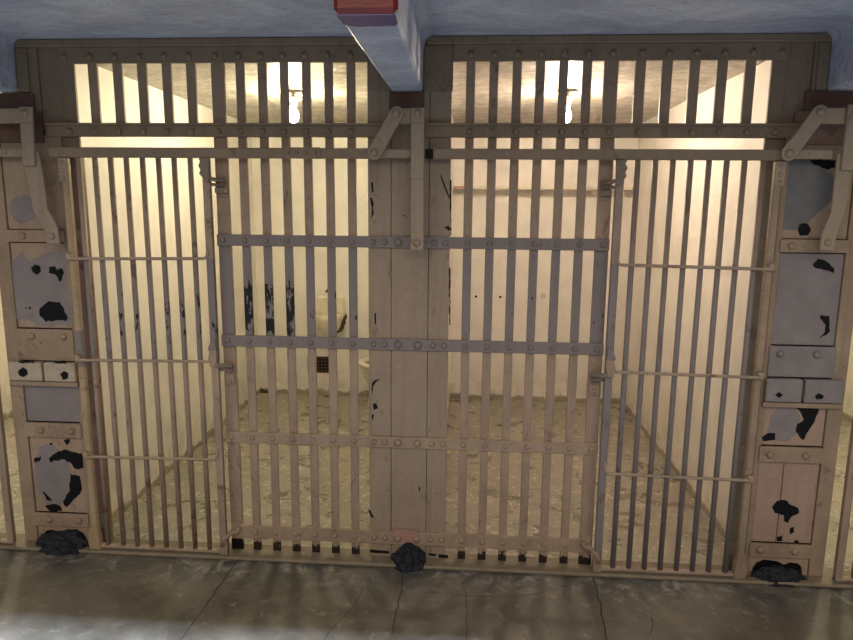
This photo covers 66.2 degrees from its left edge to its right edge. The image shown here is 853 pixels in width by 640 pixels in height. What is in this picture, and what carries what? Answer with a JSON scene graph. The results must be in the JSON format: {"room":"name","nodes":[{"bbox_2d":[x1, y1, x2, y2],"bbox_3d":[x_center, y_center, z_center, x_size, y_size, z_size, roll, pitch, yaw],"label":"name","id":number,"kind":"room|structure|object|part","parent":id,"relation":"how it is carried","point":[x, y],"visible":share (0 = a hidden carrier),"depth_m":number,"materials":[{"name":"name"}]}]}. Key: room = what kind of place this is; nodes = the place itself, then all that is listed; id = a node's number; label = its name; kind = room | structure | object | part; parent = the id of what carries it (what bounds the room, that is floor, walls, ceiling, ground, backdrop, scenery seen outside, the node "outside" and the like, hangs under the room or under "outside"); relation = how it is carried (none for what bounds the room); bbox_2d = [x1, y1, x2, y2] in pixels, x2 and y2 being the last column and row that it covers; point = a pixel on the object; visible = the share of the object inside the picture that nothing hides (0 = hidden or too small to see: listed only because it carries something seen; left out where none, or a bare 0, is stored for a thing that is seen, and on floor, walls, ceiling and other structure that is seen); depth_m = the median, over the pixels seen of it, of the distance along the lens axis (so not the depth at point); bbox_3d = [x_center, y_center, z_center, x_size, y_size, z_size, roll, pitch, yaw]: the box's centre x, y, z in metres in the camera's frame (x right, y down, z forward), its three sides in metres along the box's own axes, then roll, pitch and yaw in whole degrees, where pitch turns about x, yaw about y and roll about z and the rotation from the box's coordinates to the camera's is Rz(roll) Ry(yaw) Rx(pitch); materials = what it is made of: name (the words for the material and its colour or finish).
{"room":"prison interior","nodes":[
{"label":"prison interior","id":0,"kind":"room"},
{"bbox_2d":[0,292,12,419],"bbox_3d":[-3.127,-0.285,4.190,0.100,2.180,2.500,1,10,4],"label":"wall","id":1,"kind":"structure","parent":0,"point":[4,373],"depth_m":4.73,"materials":[{"name":"beige paint"}]},
{"bbox_2d":[0,52,259,521],"bbox_3d":[-1.580,-0.252,4.087,0.216,2.180,2.500,1,10,4],"label":"wall","id":2,"kind":"structure","parent":0,"point":[106,84],"depth_m":3.63,"materials":[{"name":"beige paint"}]},
{"bbox_2d":[0,389,15,543],"bbox_3d":[-2.191,0.172,2.854,0.634,1.720,0.050,1,10,4],"label":"door","id":3,"kind":"structure","parent":2,"relation":"in","point":[4,468],"depth_m":2.94,"materials":[{"name":"paint"}]},
{"bbox_3d":[-2.180,1.005,3.008,0.599,0.015,0.026,1,10,4],"label":"rail","id":4,"kind":"part","parent":3,"relation":"part of","materials":[{"name":"metal"}]},
{"bbox_2d":[0,107,60,243],"bbox_3d":[-1.679,-0.589,2.686,0.335,0.542,0.099,1,10,4],"label":"locking linkage","id":5,"kind":"object","parent":2,"relation":"attached to","point":[32,163],"visible":1,"depth_m":2.65,"materials":[{"name":"paint"}]},
{"bbox_2d":[0,149,21,156],"bbox_3d":[-1.737,-0.685,2.680,0.217,0.032,0.017,1,10,4],"label":"track","id":6,"kind":"object","parent":5,"relation":"attached to","point":[3,152],"visible":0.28,"depth_m":2.67,"materials":[{"name":"metal"}]},
{"bbox_3d":[-1.579,-0.500,2.677,0.130,0.372,0.012,1,10,4],"label":"lever","id":7,"kind":"part","parent":5,"relation":"part of","materials":[{"name":"paint"}]},
{"bbox_2d":[0,48,113,542],"bbox_3d":[-1.643,-0.042,2.834,0.401,2.190,0.063,1,10,4],"label":"pillar","id":8,"kind":"structure","parent":2,"relation":"attached to","point":[36,291],"depth_m":2.84,"materials":[{"name":"metal"}]},
{"bbox_3d":[-1.721,-0.895,2.686,0.230,0.070,0.016,1,10,4],"label":"bearing plate","id":9,"kind":"part","parent":8,"relation":"part of","materials":[{"name":"brown paint"}]},
{"bbox_3d":[-1.655,-0.577,2.750,0.244,0.388,0.014,1,10,4],"label":"panel","id":10,"kind":"part","parent":8,"relation":"part of","materials":[{"name":"paint"}]},
{"bbox_3d":[-1.624,-0.955,2.686,0.086,0.340,0.024,1,10,4],"label":"bevel plate","id":11,"kind":"part","parent":8,"relation":"part of","materials":[{"name":"paint"}]},
{"bbox_3d":[-1.659,-0.148,2.824,0.244,0.368,0.014,1,10,4],"label":"panel","id":12,"kind":"part","parent":8,"relation":"part of","materials":[{"name":"paint"}]},
{"bbox_3d":[-1.659,0.122,2.881,0.260,1.850,0.008,1,10,4],"label":"plate","id":13,"kind":"part","parent":8,"relation":"part of","materials":[{"name":"beige metal"}]},
{"bbox_3d":[-1.664,0.372,2.913,0.244,0.163,0.014,1,10,4],"label":"panel","id":14,"kind":"part","parent":8,"relation":"part of","materials":[{"name":"grey metal"}]},
{"bbox_3d":[-1.520,-0.889,2.693,0.120,0.470,0.017,1,10,4],"label":"plate","id":15,"kind":"part","parent":8,"relation":"part of","materials":[{"name":"paint"}]},
{"bbox_3d":[-1.667,0.702,2.970,0.244,0.356,0.014,1,10,4],"label":"panel","id":16,"kind":"part","parent":8,"relation":"part of","materials":[{"name":"paint"}]},
{"bbox_3d":[-1.670,0.982,3.018,0.244,0.076,0.014,1,10,4],"label":"foot panel","id":17,"kind":"part","parent":8,"relation":"part of","materials":[{"name":"paint"}]},
{"bbox_2d":[0,533,852,588],"bbox_3d":[-0.083,1.064,2.903,6.400,0.016,0.125,1,10,4],"label":"bottom rail","id":18,"kind":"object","parent":2,"relation":"attached to","point":[532,565],"depth_m":2.87,"materials":[{"name":"beige metal"}]},
{"bbox_2d":[35,529,89,554],"bbox_3d":[-1.656,1.006,2.985,0.318,0.092,0.139,1,10,4],"label":"mound","id":19,"kind":"object","parent":18,"relation":"on","point":[69,541],"visible":0.85,"depth_m":2.95,"materials":[{"name":"black stone"}]},
{"bbox_2d":[44,45,394,553],"bbox_3d":[-0.851,-0.017,2.777,1.440,2.170,0.046,1,10,4],"label":"grille","id":20,"kind":"object","parent":18,"relation":"on","point":[72,129],"visible":0.98,"depth_m":2.68,"materials":[{"name":"metal"}]},
{"bbox_2d":[13,36,358,47],"bbox_3d":[-0.902,-1.103,2.600,1.533,0.030,0.038,1,10,4],"label":"lintel angle","id":21,"kind":"object","parent":20,"relation":"on","point":[231,41],"visible":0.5,"depth_m":2.59,"materials":[{"name":"paint"}]},
{"bbox_3d":[-0.859,-1.056,2.602,1.260,0.063,0.016,1,10,4],"label":"rail","id":22,"kind":"part","parent":20,"relation":"part of","materials":[{"name":"metal"}]},
{"bbox_3d":[-0.846,0.006,2.796,0.054,2.118,0.016,1,10,4],"label":"post","id":23,"kind":"part","parent":20,"relation":"part of","materials":[{"name":"metal"}]},
{"bbox_2d":[390,542,425,572],"bbox_3d":[-0.079,1.032,2.880,0.182,0.106,0.167,1,10,4],"label":"mound","id":24,"kind":"object","parent":18,"relation":"on","point":[408,558],"visible":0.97,"depth_m":2.84,"materials":[{"name":"black stone"}]},
{"bbox_2d":[425,42,801,564],"bbox_3d":[0.705,0.016,2.673,1.440,2.170,0.046,1,10,4],"label":"grille","id":25,"kind":"object","parent":18,"relation":"on","point":[773,129],"visible":0.99,"depth_m":2.60,"materials":[{"name":"metal"}]},
{"bbox_3d":[0.702,0.039,2.692,0.054,2.118,0.016,1,10,4],"label":"post","id":26,"kind":"part","parent":25,"relation":"part of","materials":[{"name":"metal"}]},
{"bbox_3d":[0.733,-1.022,2.496,1.260,0.063,0.016,1,10,4],"label":"rail","id":27,"kind":"part","parent":25,"relation":"part of","materials":[{"name":"metal"}]},
{"bbox_2d":[427,33,831,44],"bbox_3d":[0.755,-1.068,2.489,1.511,0.030,0.038,1,10,4],"label":"lintel angle","id":28,"kind":"object","parent":25,"relation":"on","point":[723,37],"visible":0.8,"depth_m":2.47,"materials":[{"name":"paint"}]},
{"bbox_2d":[749,564,807,587],"bbox_3d":[1.495,1.081,2.778,0.283,0.074,0.112,1,10,4],"label":"mound","id":29,"kind":"object","parent":18,"relation":"on","point":[773,573],"visible":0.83,"depth_m":2.75,"materials":[{"name":"black stone"}]},
{"bbox_2d":[0,393,852,639],"bbox_3d":[-0.203,1.422,1.216,10.000,0.121,8.520,1,10,4],"label":"floor","id":30,"kind":"structure","parent":0,"point":[81,596],"depth_m":2.74,"materials":[{"name":"concrete"}]},
{"bbox_2d":[358,356,368,406],"bbox_3d":[-0.360,0.467,5.163,0.356,0.420,0.458,1,10,4],"label":"toilet","id":31,"kind":"object","parent":30,"relation":"on","point":[363,363],"visible":0.21,"depth_m":5.03,"materials":[{"name":"beige ceramic"}]},
{"bbox_2d":[0,0,852,122],"bbox_3d":[-0.012,-1.404,3.199,10.000,0.420,3.640,1,10,4],"label":"ceiling","id":32,"kind":"structure","parent":0,"point":[21,19],"depth_m":2.42,"materials":[{"name":"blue paint"}]},
{"bbox_2d":[0,32,18,91],"bbox_3d":[-1.768,-0.951,2.159,0.223,0.212,1.038,1,10,4],"label":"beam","id":33,"kind":"structure","parent":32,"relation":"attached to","point":[8,81],"depth_m":2.61,"materials":[{"name":"blue paint"}]},
{"bbox_2d":[289,91,301,122],"bbox_3d":[-0.743,-1.189,3.643,0.104,0.173,0.104,1,10,4],"label":"light bulb","id":34,"kind":"object","parent":32,"relation":"attached to","point":[294,116],"visible":0.84,"depth_m":3.63,"materials":[{"name":"white glass"}]},
{"bbox_3d":[-0.744,-1.146,3.651,0.058,0.085,0.058,1,10,4],"label":"glass","id":35,"kind":"part","parent":34,"relation":"part of","materials":[{"name":"white glass"}]},
{"bbox_2d":[289,96,301,106],"bbox_3d":[-0.743,-1.212,3.639,0.104,0.052,0.104,1,10,4],"label":"socket","id":36,"kind":"object","parent":34,"relation":"attached to","point":[293,99],"depth_m":3.62,"materials":[{"name":"beige ceramic"}]},
{"bbox_2d":[334,0,431,90],"bbox_3d":[-0.111,-0.913,2.037,0.227,0.214,1.060,1,10,4],"label":"beam","id":37,"kind":"structure","parent":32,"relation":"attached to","point":[393,34],"depth_m":1.85,"materials":[{"name":"paint"}]},
{"bbox_2d":[557,90,576,122],"bbox_3d":[0.758,-1.158,3.543,0.104,0.173,0.104,1,10,4],"label":"light bulb","id":38,"kind":"object","parent":32,"relation":"attached to","point":[570,98],"visible":0.46,"depth_m":3.52,"materials":[{"name":"white glass"}]},
{"bbox_2d":[557,95,576,106],"bbox_3d":[0.758,-1.181,3.539,0.104,0.052,0.104,1,10,4],"label":"socket","id":39,"kind":"object","parent":38,"relation":"attached to","point":[569,97],"depth_m":3.51,"materials":[{"name":"beige ceramic"}]},
{"bbox_3d":[0.758,-1.115,3.550,0.058,0.085,0.058,1,10,4],"label":"glass","id":40,"kind":"part","parent":38,"relation":"part of","materials":[{"name":"white glass"}]},
{"bbox_2d":[824,19,852,89],"bbox_3d":[1.536,-0.882,1.938,0.223,0.212,1.038,1,10,4],"label":"beam","id":41,"kind":"structure","parent":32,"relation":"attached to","point":[840,77],"depth_m":2.37,"materials":[{"name":"blue paint"}]},
{"bbox_2d":[424,44,453,417],"bbox_3d":[0.016,-0.219,3.980,0.200,2.180,2.500,1,10,4],"label":"wall","id":42,"kind":"structure","parent":0,"point":[452,139],"depth_m":4.94,"materials":[{"name":"beige paint"}]},
{"bbox_2d":[48,147,370,158],"bbox_3d":[-0.868,-0.670,2.617,1.340,0.043,0.042,1,10,4],"label":"door track","id":43,"kind":"object","parent":42,"relation":"attached to","point":[54,152],"visible":0.96,"depth_m":2.61,"materials":[{"name":"metal"}]},
{"bbox_2d":[57,158,241,554],"bbox_3d":[-1.167,0.192,2.790,0.695,1.720,0.066,1,10,2],"label":"door","id":44,"kind":"structure","parent":43,"relation":"hanging from","point":[95,539],"depth_m":2.78,"materials":[{"name":"paint"}]},
{"bbox_3d":[-1.480,-0.612,2.661,0.040,0.096,0.010,1,10,4],"label":"hanger plate","id":45,"kind":"part","parent":44,"relation":"part of","materials":[{"name":"paint"}]},
{"bbox_3d":[-1.196,-0.275,2.699,0.610,0.065,0.025,1,10,3],"label":"cross rod","id":46,"kind":"part","parent":44,"relation":"part of","materials":[{"name":"paint"}]},
{"bbox_3d":[-1.200,0.152,2.772,0.610,0.065,0.025,1,10,3],"label":"cross rod","id":47,"kind":"part","parent":44,"relation":"part of","materials":[{"name":"paint"}]},
{"bbox_3d":[-1.204,0.581,2.846,0.610,0.065,0.025,1,10,3],"label":"cross rod","id":48,"kind":"part","parent":44,"relation":"part of","materials":[{"name":"paint"}]},
{"bbox_3d":[-1.188,1.026,2.942,0.599,0.015,0.026,1,10,4],"label":"rail","id":49,"kind":"part","parent":44,"relation":"part of","materials":[{"name":"metal"}]},
{"bbox_3d":[-0.891,-0.600,2.623,0.044,0.096,0.016,1,10,4],"label":"latch plate","id":50,"kind":"part","parent":44,"relation":"part of","materials":[{"name":"paint"}]},
{"bbox_3d":[-0.899,0.137,2.750,0.039,0.120,0.016,1,10,4],"label":"latch plate","id":51,"kind":"part","parent":44,"relation":"part of","materials":[{"name":"paint"}]},
{"bbox_3d":[-0.493,-0.660,2.582,0.151,0.043,0.006,1,10,4],"label":"splice plate","id":52,"kind":"part","parent":43,"relation":"part of","materials":[{"name":"paint"}]},
{"bbox_2d":[380,149,410,157],"bbox_3d":[-0.123,-0.654,2.572,0.128,0.034,0.017,1,10,4],"label":"track","id":53,"kind":"object","parent":43,"relation":"attached to","point":[388,153],"visible":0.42,"depth_m":2.56,"materials":[{"name":"metal"}]},
{"bbox_2d":[368,106,424,249],"bbox_3d":[-0.117,-0.554,2.581,0.221,0.549,0.100,1,10,4],"label":"locking linkage","id":54,"kind":"object","parent":42,"relation":"attached to","point":[397,115],"visible":1,"depth_m":2.53,"materials":[{"name":"paint"}]},
{"bbox_2d":[217,45,609,558],"bbox_3d":[-0.072,0.001,2.728,1.606,2.170,0.052,1,10,4],"label":"pillar","id":55,"kind":"structure","parent":42,"relation":"attached to","point":[408,344],"depth_m":2.75,"materials":[{"name":"metal"}]},
{"bbox_3d":[-0.196,0.074,2.761,0.094,1.988,0.022,1,10,4],"label":"panel","id":56,"kind":"part","parent":55,"relation":"part of","materials":[{"name":"paint"}]},
{"bbox_3d":[-0.185,-0.989,2.577,0.094,0.170,0.022,1,10,4],"label":"panel","id":57,"kind":"part","parent":55,"relation":"part of","materials":[{"name":"paint"}]},
{"bbox_3d":[-0.078,-0.864,2.575,0.138,0.067,0.010,1,10,4],"label":"bearing plate","id":58,"kind":"part","parent":55,"relation":"part of","materials":[{"name":"brown paint"}]},
{"bbox_3d":[-0.071,0.077,2.752,0.152,1.988,0.022,1,10,4],"label":"panel","id":59,"kind":"part","parent":55,"relation":"part of","materials":[{"name":"paint"}]},
{"bbox_3d":[0.048,-0.984,2.562,0.114,0.170,0.022,1,10,4],"label":"panel","id":60,"kind":"part","parent":55,"relation":"part of","materials":[{"name":"paint"}]},
{"bbox_3d":[0.049,0.080,2.744,0.084,1.988,0.022,1,10,4],"label":"panel","id":61,"kind":"part","parent":55,"relation":"part of","materials":[{"name":"paint"}]},
{"bbox_2d":[425,149,432,158],"bbox_3d":[0.012,-0.655,2.582,0.030,0.035,0.050,1,10,4],"label":"block","id":62,"kind":"object","parent":42,"relation":"attached to","point":[428,152],"visible":0.86,"depth_m":2.56,"materials":[{"name":"black metal"}]},
{"bbox_2d":[433,148,782,160],"bbox_3d":[0.687,-0.638,2.520,1.324,0.040,0.028,1,10,4],"label":"door track","id":63,"kind":"object","parent":42,"relation":"attached to","point":[438,153],"visible":0.86,"depth_m":2.51,"materials":[{"name":"metal"}]},
{"bbox_2d":[580,160,786,578],"bbox_3d":[1.012,0.238,2.644,0.695,1.720,0.066,2,10,6],"label":"door","id":64,"kind":"structure","parent":63,"relation":"hanging from","point":[739,566],"depth_m":2.63,"materials":[{"name":"paint"}]},
{"bbox_3d":[0.744,0.171,2.640,0.039,0.120,0.016,1,10,4],"label":"latch plate","id":65,"kind":"part","parent":64,"relation":"part of","materials":[{"name":"paint"}]},
{"bbox_3d":[0.749,-0.566,2.513,0.044,0.096,0.016,1,10,4],"label":"latch plate","id":66,"kind":"part","parent":64,"relation":"part of","materials":[{"name":"paint"}]},
{"bbox_3d":[1.018,1.072,2.795,0.599,0.015,0.026,1,10,4],"label":"rail","id":67,"kind":"part","parent":64,"relation":"part of","materials":[{"name":"metal"}]},
{"bbox_3d":[1.040,0.627,2.696,0.610,0.065,0.025,1,10,5],"label":"cross rod","id":68,"kind":"part","parent":64,"relation":"part of","materials":[{"name":"paint"}]},
{"bbox_3d":[1.044,0.199,2.622,0.610,0.065,0.025,1,10,5],"label":"cross rod","id":69,"kind":"part","parent":64,"relation":"part of","materials":[{"name":"paint"}]},
{"bbox_3d":[1.048,-0.228,2.549,0.610,0.065,0.025,1,10,5],"label":"cross rod","id":70,"kind":"part","parent":64,"relation":"part of","materials":[{"name":"paint"}]},
{"bbox_3d":[1.337,-0.553,2.473,0.040,0.096,0.010,1,10,4],"label":"hanger plate","id":71,"kind":"part","parent":64,"relation":"part of","materials":[{"name":"paint"}]},
{"bbox_2d":[794,149,832,158],"bbox_3d":[1.443,-0.625,2.467,0.168,0.035,0.017,1,10,4],"label":"track","id":72,"kind":"object","parent":63,"relation":"attached to","point":[804,153],"visible":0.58,"depth_m":2.46,"materials":[{"name":"metal"}]},
{"bbox_2d":[251,137,637,402],"bbox_3d":[0.109,-0.590,5.256,6.400,2.720,0.152,1,10,4],"label":"wall","id":73,"kind":"structure","parent":0,"point":[297,165],"depth_m":5.21,"materials":[{"name":"beige paint"}]},
{"bbox_2d":[307,356,328,372],"bbox_3d":[-0.896,0.370,5.412,0.178,0.137,0.010,1,10,4],"label":"air vent","id":74,"kind":"object","parent":73,"relation":"in","point":[322,362],"visible":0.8,"depth_m":5.41,"materials":[{"name":"brown metal"}]},
{"bbox_2d":[316,296,344,336],"bbox_3d":[-0.784,0.010,5.208,0.247,0.373,0.273,1,10,4],"label":"basin","id":75,"kind":"object","parent":73,"relation":"attached to","point":[322,301],"visible":0.54,"depth_m":5.27,"materials":[{"name":"beige ceramic"}]},
{"bbox_3d":[-0.784,0.028,5.210,0.247,0.180,0.271,1,10,4],"label":"bowl","id":76,"kind":"part","parent":75,"relation":"part of","materials":[{"name":"beige ceramic"}]},
{"bbox_2d":[453,186,632,190],"bbox_3d":[0.881,-0.997,4.948,1.356,0.032,0.214,1,10,4],"label":"wall shelf","id":77,"kind":"object","parent":73,"relation":"attached to","point":[454,187],"visible":0.41,"depth_m":4.88,"materials":[{"name":"beige wood"}]},
{"bbox_2d":[625,46,852,537],"bbox_3d":[1.612,-0.185,3.873,0.216,2.180,2.500,1,10,4],"label":"wall","id":78,"kind":"structure","parent":0,"point":[734,86],"depth_m":3.57,"materials":[{"name":"beige paint"}]},
{"bbox_2d":[728,42,852,575],"bbox_3d":[1.498,0.024,2.624,0.401,2.190,0.063,1,10,4],"label":"pillar","id":79,"kind":"structure","parent":78,"relation":"attached to","point":[810,322],"depth_m":2.63,"materials":[{"name":"metal"}]},
{"bbox_3d":[1.507,1.049,2.806,0.244,0.076,0.014,1,10,4],"label":"foot panel","id":80,"kind":"part","parent":79,"relation":"part of","materials":[{"name":"paint"}]},
{"bbox_3d":[1.509,0.769,2.758,0.244,0.356,0.014,1,10,4],"label":"panel","id":81,"kind":"part","parent":79,"relation":"part of","materials":[{"name":"paint"}]},
{"bbox_3d":[1.512,0.438,2.701,0.244,0.163,0.014,1,10,4],"label":"panel","id":82,"kind":"part","parent":79,"relation":"part of","materials":[{"name":"paint"}]},
{"bbox_3d":[1.393,-0.828,2.498,0.120,0.470,0.017,1,10,4],"label":"plate","id":83,"kind":"part","parent":79,"relation":"part of","materials":[{"name":"paint"}]},
{"bbox_3d":[1.514,0.189,2.669,0.260,1.850,0.008,1,10,4],"label":"plate","id":84,"kind":"part","parent":79,"relation":"part of","materials":[{"name":"beige metal"}]},
{"bbox_3d":[1.517,-0.082,2.611,0.244,0.368,0.014,1,10,4],"label":"panel","id":85,"kind":"part","parent":79,"relation":"part of","materials":[{"name":"grey metal"}]},
{"bbox_3d":[1.481,-0.890,2.478,0.052,0.340,0.024,1,10,4],"label":"bevel plate","id":86,"kind":"part","parent":79,"relation":"part of","materials":[{"name":"paint"}]},
{"bbox_3d":[1.521,-0.510,2.537,0.244,0.388,0.014,1,10,4],"label":"panel","id":87,"kind":"part","parent":79,"relation":"part of","materials":[{"name":"paint"}]},
{"bbox_3d":[1.569,-0.826,2.466,0.275,0.070,0.016,1,10,4],"label":"bearing plate","id":88,"kind":"part","parent":79,"relation":"part of","materials":[{"name":"brown paint"}]},
{"bbox_2d":[781,104,852,250],"bbox_3d":[1.462,-0.533,2.473,0.274,0.533,0.100,1,10,4],"label":"locking linkage","id":89,"kind":"object","parent":78,"relation":"attached to","point":[820,114],"visible":1,"depth_m":2.42,"materials":[{"name":"paint"}]},
{"bbox_3d":[1.546,-0.442,2.467,0.085,0.358,0.012,1,10,4],"label":"lever","id":90,"kind":"part","parent":89,"relation":"part of","materials":[{"name":"paint"}]},
{"bbox_2d":[832,416,852,581],"bbox_3d":[2.035,0.260,2.571,0.634,1.720,0.050,1,10,4],"label":"door","id":91,"kind":"structure","parent":78,"relation":"in","point":[847,497],"depth_m":2.69,"materials":[{"name":"paint"}]},
{"bbox_3d":[2.010,1.093,2.728,0.599,0.015,0.026,1,10,4],"label":"rail","id":92,"kind":"part","parent":91,"relation":"part of","materials":[{"name":"metal"}]},
{"bbox_2d":[842,330,852,422],"bbox_3d":[3.158,-0.153,3.770,0.100,2.180,2.500,1,10,4],"label":"wall","id":93,"kind":"structure","parent":0,"point":[847,413],"depth_m":4.90,"materials":[{"name":"beige paint"}]}
]}

